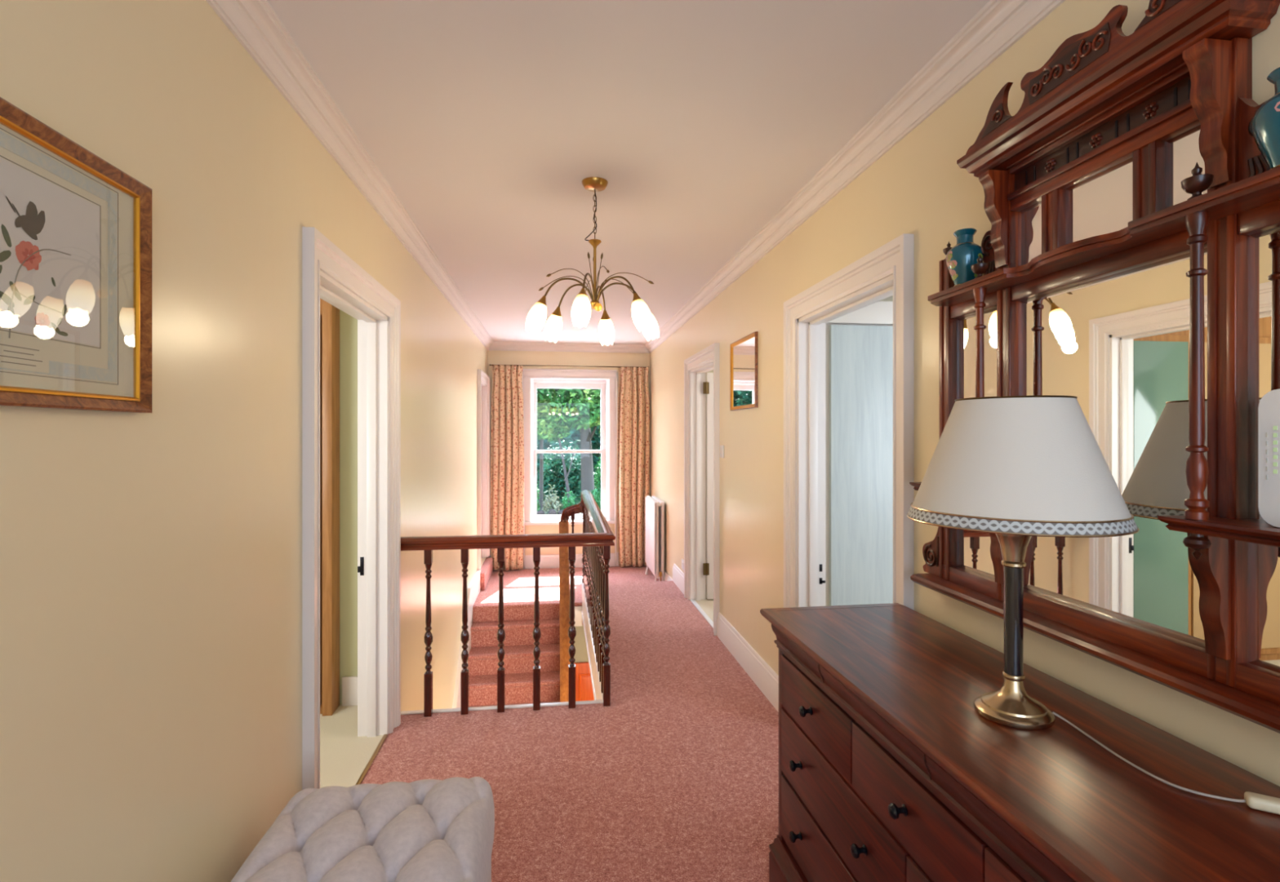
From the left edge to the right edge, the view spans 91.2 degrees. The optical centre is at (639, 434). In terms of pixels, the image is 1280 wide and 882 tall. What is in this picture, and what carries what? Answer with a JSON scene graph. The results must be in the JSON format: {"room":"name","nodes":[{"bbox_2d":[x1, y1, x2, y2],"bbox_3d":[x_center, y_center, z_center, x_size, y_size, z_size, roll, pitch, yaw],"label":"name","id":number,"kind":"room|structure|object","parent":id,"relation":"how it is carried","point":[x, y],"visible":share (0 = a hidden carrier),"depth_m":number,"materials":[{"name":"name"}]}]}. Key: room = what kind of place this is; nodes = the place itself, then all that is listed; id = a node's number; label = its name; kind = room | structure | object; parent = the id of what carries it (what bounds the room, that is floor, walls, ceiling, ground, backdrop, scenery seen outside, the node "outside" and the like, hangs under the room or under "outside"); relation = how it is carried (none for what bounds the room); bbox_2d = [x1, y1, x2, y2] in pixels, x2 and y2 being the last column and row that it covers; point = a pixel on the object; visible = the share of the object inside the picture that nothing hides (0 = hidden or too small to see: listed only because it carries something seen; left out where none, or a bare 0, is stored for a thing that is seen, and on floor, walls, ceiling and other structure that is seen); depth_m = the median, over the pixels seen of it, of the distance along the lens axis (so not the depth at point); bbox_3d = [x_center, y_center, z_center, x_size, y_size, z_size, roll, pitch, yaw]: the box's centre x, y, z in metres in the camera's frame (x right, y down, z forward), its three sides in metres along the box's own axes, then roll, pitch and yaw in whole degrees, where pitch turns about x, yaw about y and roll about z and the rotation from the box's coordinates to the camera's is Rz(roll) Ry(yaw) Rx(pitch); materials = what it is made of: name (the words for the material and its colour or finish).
{"room":"upstairs landing","nodes":[
{"label":"upstairs landing","id":0,"kind":"room"},
{"bbox_2d":[0,0,487,881],"bbox_3d":[-1.257,1.545,2.938,0.130,5.250,9.360,0,0,-8],"label":"wall","id":1,"kind":"structure","parent":0,"point":[151,563],"depth_m":1.35,"materials":[{"name":"beige paint"}]},
{"bbox_2d":[0,97,152,413],"bbox_3d":[-0.904,-0.254,0.919,0.022,0.428,0.562,0,0,-8],"label":"framed print","id":2,"kind":"object","parent":1,"relation":"attached to","point":[76,228],"visible":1,"depth_m":1.01,"materials":[{"name":"brown wood"}]},
{"bbox_2d":[302,226,400,790],"bbox_3d":[-1.180,0.385,2.509,0.166,2.070,1.110,0,0,-8],"label":"door","id":3,"kind":"structure","parent":1,"relation":"in","point":[329,274],"depth_m":2.93,"materials":[{"name":"white painted wood"},{"name":"antique brass"}]},
{"bbox_2d":[477,369,489,573],"bbox_3d":[-1.767,0.380,6.834,0.166,2.080,0.900,0,0,-8],"label":"door","id":4,"kind":"structure","parent":1,"relation":"in","point":[483,380],"depth_m":7.17,"materials":[{"name":"white wood"}]},
{"bbox_2d":[400,700,603,715],"bbox_3d":[-0.708,1.546,3.247,1.040,0.267,0.030,0,0,-8],"label":"trim","id":5,"kind":"structure","parent":1,"relation":"attached to","point":[590,702],"depth_m":3.24,"materials":[{"name":"white"}]},
{"bbox_2d":[205,0,1065,353],"bbox_3d":[-0.221,-1.032,2.977,1.933,0.096,9.160,0,0,-8],"label":"trim","id":6,"kind":"structure","parent":1,"relation":"attached to","point":[999,24],"depth_m":2.12,"materials":[{"name":"beige paint"}]},
{"bbox_2d":[339,310,357,705],"bbox_3d":[-2.273,0.195,1.891,2.165,2.550,2.720,0,0,-8],"label":"wall","id":7,"kind":"structure","parent":0,"point":[348,324],"depth_m":3.28,"materials":[{"name":"beige paint"}]},
{"bbox_2d":[342,675,357,706],"bbox_3d":[-1.462,1.345,3.284,0.185,0.150,0.018,0,0,-8],"label":"baseboard","id":8,"kind":"structure","parent":7,"relation":"attached to","point":[349,684],"depth_m":3.27,"materials":[{"name":"white wood"}]},
{"bbox_2d":[320,581,778,881],"bbox_3d":[-0.293,1.528,2.160,6.000,0.223,7.560,0,0,-8],"label":"floor","id":9,"kind":"structure","parent":0,"point":[676,780],"depth_m":2.71,"materials":[{"name":"carpet"}]},
{"bbox_2d":[320,298,339,716],"bbox_3d":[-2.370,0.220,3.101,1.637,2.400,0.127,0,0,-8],"label":"wardrobe","id":10,"kind":"object","parent":9,"relation":"on","point":[329,313],"visible":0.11,"depth_m":3.16,"materials":[{"name":"brown wood"}]},
{"bbox_2d":[231,777,494,881],"bbox_3d":[-0.615,1.178,1.246,0.551,0.482,1.050,0,0,-8],"label":"ottoman","id":11,"kind":"object","parent":9,"relation":"on","point":[424,830],"visible":1,"depth_m":1.50,"materials":[{"name":"grey fabric"}]},
{"bbox_2d":[760,603,1279,881],"bbox_3d":[0.720,0.985,1.268,0.467,0.870,1.510,0,0,-8],"label":"dresser","id":12,"kind":"object","parent":9,"relation":"on","point":[890,771],"visible":0.99,"depth_m":1.17,"materials":[{"name":"brown wood"}]},
{"bbox_2d":[906,395,1279,814],"bbox_3d":[0.776,0.240,1.044,0.425,0.619,0.761,0,0,-8],"label":"table lamp","id":13,"kind":"object","parent":12,"relation":"on","point":[1016,469],"visible":1,"depth_m":1.12,"materials":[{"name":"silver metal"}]},
{"bbox_2d":[1244,791,1279,814],"bbox_3d":[0.924,0.540,0.911,0.066,0.018,0.024,0,0,30],"label":"switch","id":14,"kind":"object","parent":13,"relation":"attached to","point":[1254,801],"depth_m":0.91,"materials":[{"name":"beige plastic"}]},
{"bbox_2d":[472,565,659,625],"bbox_3d":[-0.729,1.710,6.721,1.933,0.220,1.605,0,0,-8],"label":"floor","id":15,"kind":"structure","parent":0,"point":[518,585],"depth_m":6.61,"materials":[{"name":"carpet"}]},
{"bbox_2d":[480,557,493,591],"bbox_3d":[-1.678,1.512,6.806,0.075,0.176,0.840,0,0,-8],"label":"step","id":16,"kind":"structure","parent":15,"relation":"on","point":[486,569],"depth_m":6.64,"materials":[{"name":"carpet"}]},
{"bbox_2d":[644,495,665,581],"bbox_3d":[0.162,1.151,6.803,0.121,0.901,0.728,0,0,-8],"label":"radiator","id":17,"kind":"object","parent":15,"relation":"on","point":[655,507],"visible":0.99,"depth_m":6.57,"materials":[{"name":"white metal"}]},
{"bbox_2d":[487,350,649,555],"bbox_3d":[-0.851,1.545,7.615,1.933,5.250,0.200,0,0,-8],"label":"wall","id":18,"kind":"structure","parent":0,"point":[494,357],"depth_m":7.51,"materials":[{"name":"beige paint"}]},
{"bbox_2d":[488,364,648,368],"bbox_3d":[-0.829,-0.802,7.464,1.881,0.020,0.104,0,0,-8],"label":"curtain rod","id":19,"kind":"object","parent":18,"relation":"attached to","point":[490,364],"visible":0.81,"depth_m":7.42,"materials":[{"name":"brown wood"}]},
{"bbox_2d":[490,364,524,570],"bbox_3d":[-1.545,0.391,7.320,0.392,2.388,0.123,0,0,-8],"label":"curtain","id":20,"kind":"object","parent":19,"relation":"hanging from","point":[507,442],"visible":0.92,"depth_m":7.30,"materials":[{"name":"orange fabric"}]},
{"bbox_2d":[614,367,649,567],"bbox_3d":[-0.092,0.391,7.526,0.422,2.388,0.124,0,0,-3],"label":"curtain","id":21,"kind":"object","parent":19,"relation":"hanging from","point":[633,398],"visible":0.99,"depth_m":7.50,"materials":[{"name":"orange fabric"}]},
{"bbox_2d":[522,368,617,555],"bbox_3d":[-0.849,0.335,7.582,1.127,2.210,0.245,0,0,-8],"label":"window","id":22,"kind":"structure","parent":18,"relation":"in","point":[604,380],"depth_m":7.56,"materials":[{"name":"white wood"}]},
{"bbox_2d":[488,552,672,581],"bbox_3d":[-0.729,1.517,6.723,1.933,0.166,1.600,0,0,-8],"label":"baseboard","id":23,"kind":"structure","parent":18,"relation":"attached to","point":[546,561],"depth_m":7.46,"materials":[{"name":"white wood"}]},
{"bbox_2d":[573,625,588,662],"bbox_3d":[-0.641,2.995,6.069,1.933,2.350,0.100,0,0,-8],"label":"wall","id":24,"kind":"structure","parent":0,"point":[580,655],"depth_m":6.03,"materials":[{"name":"beige paint"}]},
{"bbox_2d":[573,606,582,626],"bbox_3d":[-0.645,1.727,5.924,0.195,0.186,0.018,0,0,-8],"label":"trim","id":25,"kind":"structure","parent":24,"relation":"attached to","point":[578,616],"depth_m":5.92,"materials":[{"name":"white wood"}]},
{"bbox_2d":[573,662,594,701],"bbox_3d":[-0.265,3.183,6.020,0.765,1.975,0.088,0,0,-8],"label":"panelled door","id":26,"kind":"structure","parent":24,"relation":"in","point":[584,688],"depth_m":5.99,"materials":[{"name":"orange wood"}]},
{"bbox_2d":[581,582,603,700],"bbox_3d":[-0.360,1.552,4.623,0.036,0.277,2.662,0,0,-8],"label":"trim","id":27,"kind":"structure","parent":24,"relation":"attached to","point":[597,695],"depth_m":4.46,"materials":[{"name":"white wood"}]},
{"bbox_2d":[266,0,990,344],"bbox_3d":[-0.226,-1.140,3.017,2.193,0.120,9.480,0,0,-8],"label":"ceiling","id":28,"kind":"structure","parent":0,"point":[486,121],"depth_m":2.10,"materials":[{"name":"white paint"}]},
{"bbox_2d":[525,177,659,346],"bbox_3d":[-0.193,-0.746,2.688,0.581,0.668,0.577,0,0,-8],"label":"chandelier","id":29,"kind":"object","parent":28,"relation":"hanging from","point":[644,321],"visible":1,"depth_m":2.65,"materials":[{"name":"white glass"}]},
{"bbox_2d":[880,295,893,302],"bbox_3d":[1.896,0.195,2.604,1.902,2.550,3.010,0,0,-8],"label":"wall","id":30,"kind":"structure","parent":0,"point":[891,298],"depth_m":4.00,"materials":[{"name":"beige paint"}]},
{"bbox_2d":[649,0,1279,786],"bbox_3d":[0.788,1.545,3.215,0.130,5.250,9.360,0,0,-8],"label":"wall","id":31,"kind":"structure","parent":0,"point":[918,188],"depth_m":2.07,"materials":[{"name":"beige paint"}]},
{"bbox_2d":[681,559,684,570],"bbox_3d":[0.389,1.177,5.616,0.013,0.086,0.146,0,0,-8],"label":"outlet","id":32,"kind":"object","parent":31,"relation":"attached to","point":[682,560],"visible":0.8,"depth_m":5.63,"materials":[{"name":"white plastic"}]},
{"bbox_2d":[720,445,724,457],"bbox_3d":[0.564,0.122,4.330,0.012,0.086,0.086,0,0,-8],"label":"light switch","id":33,"kind":"object","parent":31,"relation":"attached to","point":[722,447],"visible":1,"depth_m":4.31,"materials":[{"name":"white plastic"}]},
{"bbox_2d":[672,564,778,712],"bbox_3d":[0.834,1.337,2.313,0.020,0.166,7.560,0,0,-8],"label":"baseboard","id":34,"kind":"structure","parent":31,"relation":"attached to","point":[762,674],"depth_m":3.72,"materials":[{"name":"white wood"}]},
{"bbox_2d":[729,331,758,411],"bbox_3d":[0.629,-0.367,3.828,0.017,0.435,0.517,0,0,-8],"label":"wall mirror","id":35,"kind":"object","parent":31,"relation":"attached to","point":[744,353],"visible":1,"depth_m":3.80,"materials":[{"name":"gold mirror"}]},
{"bbox_2d":[733,337,755,406],"bbox_3d":[0.634,-0.367,3.829,0.004,0.395,0.477,0,0,-8],"label":"mirror glass","id":36,"kind":"object","parent":35,"relation":"attached to","point":[744,349],"depth_m":3.82,"materials":[{"name":"clear mirror"}]},
{"bbox_2d":[783,233,914,610],"bbox_3d":[0.859,0.388,2.559,0.166,2.065,1.070,0,0,-8],"label":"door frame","id":37,"kind":"structure","parent":31,"relation":"in","point":[887,271],"depth_m":2.96,"materials":[{"name":"white wood"}]},
{"bbox_2d":[909,0,1279,733],"bbox_3d":[0.922,-0.186,1.310,0.116,1.283,1.237,0,0,-8],"label":"mirror","id":38,"kind":"object","parent":31,"relation":"attached to","point":[1130,268],"visible":0.91,"depth_m":1.19,"materials":[{"name":"brown wood"}]},
{"bbox_2d":[909,482,921,490],"bbox_3d":[0.870,0.153,1.690,0.109,0.024,0.329,0,0,-8],"label":"shelf","id":39,"kind":"object","parent":38,"relation":"attached to","point":[917,485],"depth_m":1.82,"materials":[{"name":"brown wood"}]},
{"bbox_2d":[946,228,983,286],"bbox_3d":[0.870,-0.465,1.678,0.091,0.156,0.091,0,0,-28],"label":"vase","id":40,"kind":"object","parent":38,"relation":"on","point":[960,258],"visible":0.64,"depth_m":1.65,"materials":[{"name":"teal ceramic"}]},
{"bbox_2d":[956,307,996,579],"bbox_3d":[0.920,0.024,1.693,0.006,0.712,0.196,0,0,-8],"label":"mirror glass","id":41,"kind":"object","parent":38,"relation":"on","point":[973,548],"depth_m":1.72,"materials":[{"name":"silver mirror"}]},
{"bbox_2d":[1018,200,1041,266],"bbox_3d":[0.946,-0.466,1.503,0.006,0.172,0.098,0,0,-8],"label":"mirror glass","id":42,"kind":"object","parent":38,"relation":"on","point":[1029,215],"depth_m":1.51,"materials":[{"name":"silver mirror"}]},
{"bbox_2d":[1066,157,1132,244],"bbox_3d":[0.971,-0.466,1.317,0.006,0.172,0.184,0,0,-8],"label":"mirror glass","id":43,"kind":"object","parent":38,"relation":"on","point":[1100,202],"depth_m":1.32,"materials":[{"name":"silver mirror"}]},
{"bbox_2d":[927,166,1279,306],"bbox_3d":[0.919,-0.375,1.310,0.109,0.022,0.974,0,0,-8],"label":"shelf","id":44,"kind":"object","parent":38,"relation":"attached to","point":[1260,193],"depth_m":1.18,"materials":[{"name":"brown wood"}]},
{"bbox_2d":[1018,247,1207,648],"bbox_3d":[0.971,0.024,1.317,0.006,0.712,0.473,0,0,-8],"label":"mirror glass","id":45,"kind":"object","parent":38,"relation":"on","point":[1117,343],"depth_m":1.25,"materials":[{"name":"clear mirror"}]},
{"bbox_2d":[1164,124,1207,208],"bbox_3d":[0.996,-0.466,1.131,0.006,0.172,0.098,0,0,-8],"label":"mirror glass","id":46,"kind":"object","parent":38,"relation":"on","point":[1182,153],"depth_m":1.15,"materials":[{"name":"silver mirror"}]},
{"bbox_2d":[1157,515,1279,547],"bbox_3d":[0.973,0.153,0.930,0.109,0.024,0.329,0,0,-8],"label":"shelf","id":47,"kind":"object","parent":38,"relation":"attached to","point":[1198,529],"depth_m":1.01,"materials":[{"name":"brown wood"}]},
{"bbox_2d":[1248,226,1279,673],"bbox_3d":[1.022,0.024,0.941,0.006,0.712,0.196,0,0,-8],"label":"mirror glass","id":48,"kind":"object","parent":38,"relation":"on","point":[1264,245],"depth_m":1.02,"materials":[{"name":"silver mirror"}]},
{"bbox_2d":[1251,66,1279,169],"bbox_3d":[0.972,-0.465,0.931,0.091,0.156,0.091,0,0,19],"label":"vase","id":49,"kind":"object","parent":38,"relation":"on","point":[1265,123],"visible":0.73,"depth_m":0.93,"materials":[{"name":"teal ceramic"}]},
{"bbox_2d":[1257,389,1279,527],"bbox_3d":[0.979,0.036,0.900,0.027,0.208,0.144,0,0,-8],"label":"router","id":50,"kind":"object","parent":38,"relation":"on","point":[1268,409],"visible":1,"depth_m":0.95,"materials":[{"name":"white plastic"}]},
{"bbox_3d":[1.507,0.195,5.099,1.802,2.550,1.960,0,0,-8],"label":"wall","id":51,"kind":"structure","parent":0,"visible":0},
{"bbox_2d":[684,342,719,635],"bbox_3d":[0.932,0.390,4.993,0.966,2.060,1.055,0,0,-8],"label":"door","id":52,"kind":"structure","parent":51,"relation":"in","point":[701,388],"depth_m":5.34,"materials":[{"name":"white painted wood"},{"name":"brass"}]},
{"bbox_3d":[1.794,1.494,2.590,1.947,0.153,2.850,0,0,-8],"label":"floor","id":53,"kind":"structure","parent":0,"visible":0},
{"bbox_2d":[825,301,893,606],"bbox_3d":[1.675,0.360,3.648,1.540,2.120,0.621,0,0,-8],"label":"wardrobe","id":54,"kind":"object","parent":53,"relation":"on","point":[859,344],"visible":0.03,"depth_m":3.29,"materials":[{"name":"white wood"}]},
{"label":"outside","id":55,"kind":"structure","parent":0,"visible":0},
{"bbox_3d":[-1.910,2.045,14.071,7.000,0.369,3.200,0,0,-8],"label":"ground","id":56,"kind":"structure","parent":55,"visible":0},
{"bbox_2d":[536,511,544,515],"bbox_3d":[-2.185,1.752,13.731,0.190,0.149,0.181,0,0,-8],"label":"rock","id":57,"kind":"object","parent":56,"relation":"on","point":[538,513],"visible":0.72,"depth_m":13.67,"materials":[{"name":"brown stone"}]},
{"bbox_2d":[548,509,555,515],"bbox_3d":[-1.920,1.731,13.722,0.174,0.169,0.202,0,0,-8],"label":"rock","id":58,"kind":"object","parent":56,"relation":"on","point":[552,512],"visible":0.7,"depth_m":13.65,"materials":[{"name":"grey stone"}]},
{"bbox_3d":[-0.119,4.220,2.229,1.933,0.100,7.650,0,0,-8],"label":"floor","id":59,"kind":"structure","parent":0,"visible":0},
{"bbox_2d":[452,570,559,708],"bbox_3d":[-0.992,2.932,4.684,0.865,3.084,3.550,0,0,-8],"label":"staircase","id":60,"kind":"structure","parent":59,"relation":"on","point":[482,649],"depth_m":5.56,"materials":[{"name":"carpet"}]},
{"bbox_2d":[400,489,615,717],"bbox_3d":[-0.835,2.016,4.461,1.116,2.996,3.109,0,0,-8],"label":"balustrade","id":61,"kind":"object","parent":60,"relation":"on","point":[597,538],"visible":0.89,"depth_m":3.24,"materials":[{"name":"brown wood"}]},
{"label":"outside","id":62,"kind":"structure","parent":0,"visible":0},
{"bbox_2d":[536,482,596,514],"bbox_3d":[-4.560,3.430,33.592,80.000,2.480,52.200,0,0,-8],"label":"ground","id":63,"kind":"structure","parent":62,"point":[560,504],"depth_m":20.09,"materials":[{"name":"green plant"}]},
{"bbox_2d":[536,480,541,511],"bbox_3d":[-2.632,1.543,14.778,0.598,1.258,0.561,0,0,45],"label":"shrub","id":64,"kind":"object","parent":63,"relation":"on","point":[538,506],"visible":0.12,"depth_m":14.76,"materials":[{"name":"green plant"}]},
{"bbox_2d":[537,389,561,511],"bbox_3d":[-2.853,-0.131,16.914,3.168,4.602,2.410,0,0,-34],"label":"tree","id":65,"kind":"object","parent":63,"relation":"on","point":[540,486],"visible":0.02,"depth_m":17.24,"materials":[{"name":"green plant"}]},
{"bbox_2d":[542,484,559,515],"bbox_3d":[-2.009,1.650,14.277,0.458,1.044,0.438,0,0,25],"label":"shrub","id":66,"kind":"object","parent":63,"relation":"on","point":[554,504],"visible":0.65,"depth_m":14.21,"materials":[{"name":"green plant"}]},
{"bbox_2d":[537,417,575,502],"bbox_3d":[-2.123,0.862,15.162,1.056,2.626,1.072,0,0,41],"label":"tree","id":67,"kind":"object","parent":63,"relation":"on","point":[549,431],"visible":0.78,"depth_m":14.97,"materials":[{"name":"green plant"}]},
{"bbox_2d":[537,439,581,506],"bbox_3d":[-2.309,1.167,18.859,1.594,2.013,1.580,0,0,-8],"label":"shrub","id":68,"kind":"object","parent":63,"relation":"on","point":[553,469],"visible":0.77,"depth_m":18.59,"materials":[{"name":"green plant"}]},
{"bbox_2d":[536,389,600,488],"bbox_3d":[-4.143,-1.771,23.309,6.629,8.125,5.452,0,0,-8],"label":"tree","id":69,"kind":"object","parent":63,"relation":"on","point":[546,444],"visible":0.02,"depth_m":22.19,"materials":[{"name":"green plant"}]},
{"bbox_2d":[537,388,600,514],"bbox_3d":[-1.808,-0.430,15.181,4.256,5.212,2.511,0,0,-8],"label":"tree","id":70,"kind":"object","parent":63,"relation":"on","point":[580,409],"visible":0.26,"depth_m":14.89,"materials":[{"name":"green plant"}]},
{"bbox_2d":[561,491,576,510],"bbox_3d":[-1.652,1.740,14.510,0.373,0.863,0.368,0,0,36],"label":"shrub","id":71,"kind":"object","parent":63,"relation":"on","point":[566,504],"visible":0.23,"depth_m":14.47,"materials":[{"name":"green plant"}]},
{"bbox_2d":[543,428,597,469],"bbox_3d":[-4.077,-2.862,32.954,9.033,11.947,8.011,0,0,-37],"label":"tree","id":72,"kind":"object","parent":63,"relation":"on","point":[575,436],"visible":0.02,"depth_m":30.66,"materials":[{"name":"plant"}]},
{"bbox_2d":[576,389,600,481],"bbox_3d":[-0.499,-1.750,25.076,5.536,8.168,4.357,0,0,-26],"label":"tree","id":73,"kind":"object","parent":63,"relation":"on","point":[596,456],"visible":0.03,"depth_m":23.84,"materials":[{"name":"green plant"}]},
{"bbox_2d":[590,488,600,510],"bbox_3d":[-0.886,1.676,14.206,0.764,1.014,0.739,0,0,-8],"label":"shrub","id":74,"kind":"object","parent":63,"relation":"on","point":[596,496],"visible":0.08,"depth_m":14.14,"materials":[{"name":"green plant"}]},
{"bbox_2d":[593,457,600,499],"bbox_3d":[-0.829,1.325,19.095,1.355,1.712,1.334,0,0,-8],"label":"shrub","id":75,"kind":"object","parent":63,"relation":"on","point":[597,478],"visible":0.07,"depth_m":18.84,"materials":[{"name":"green plant"}]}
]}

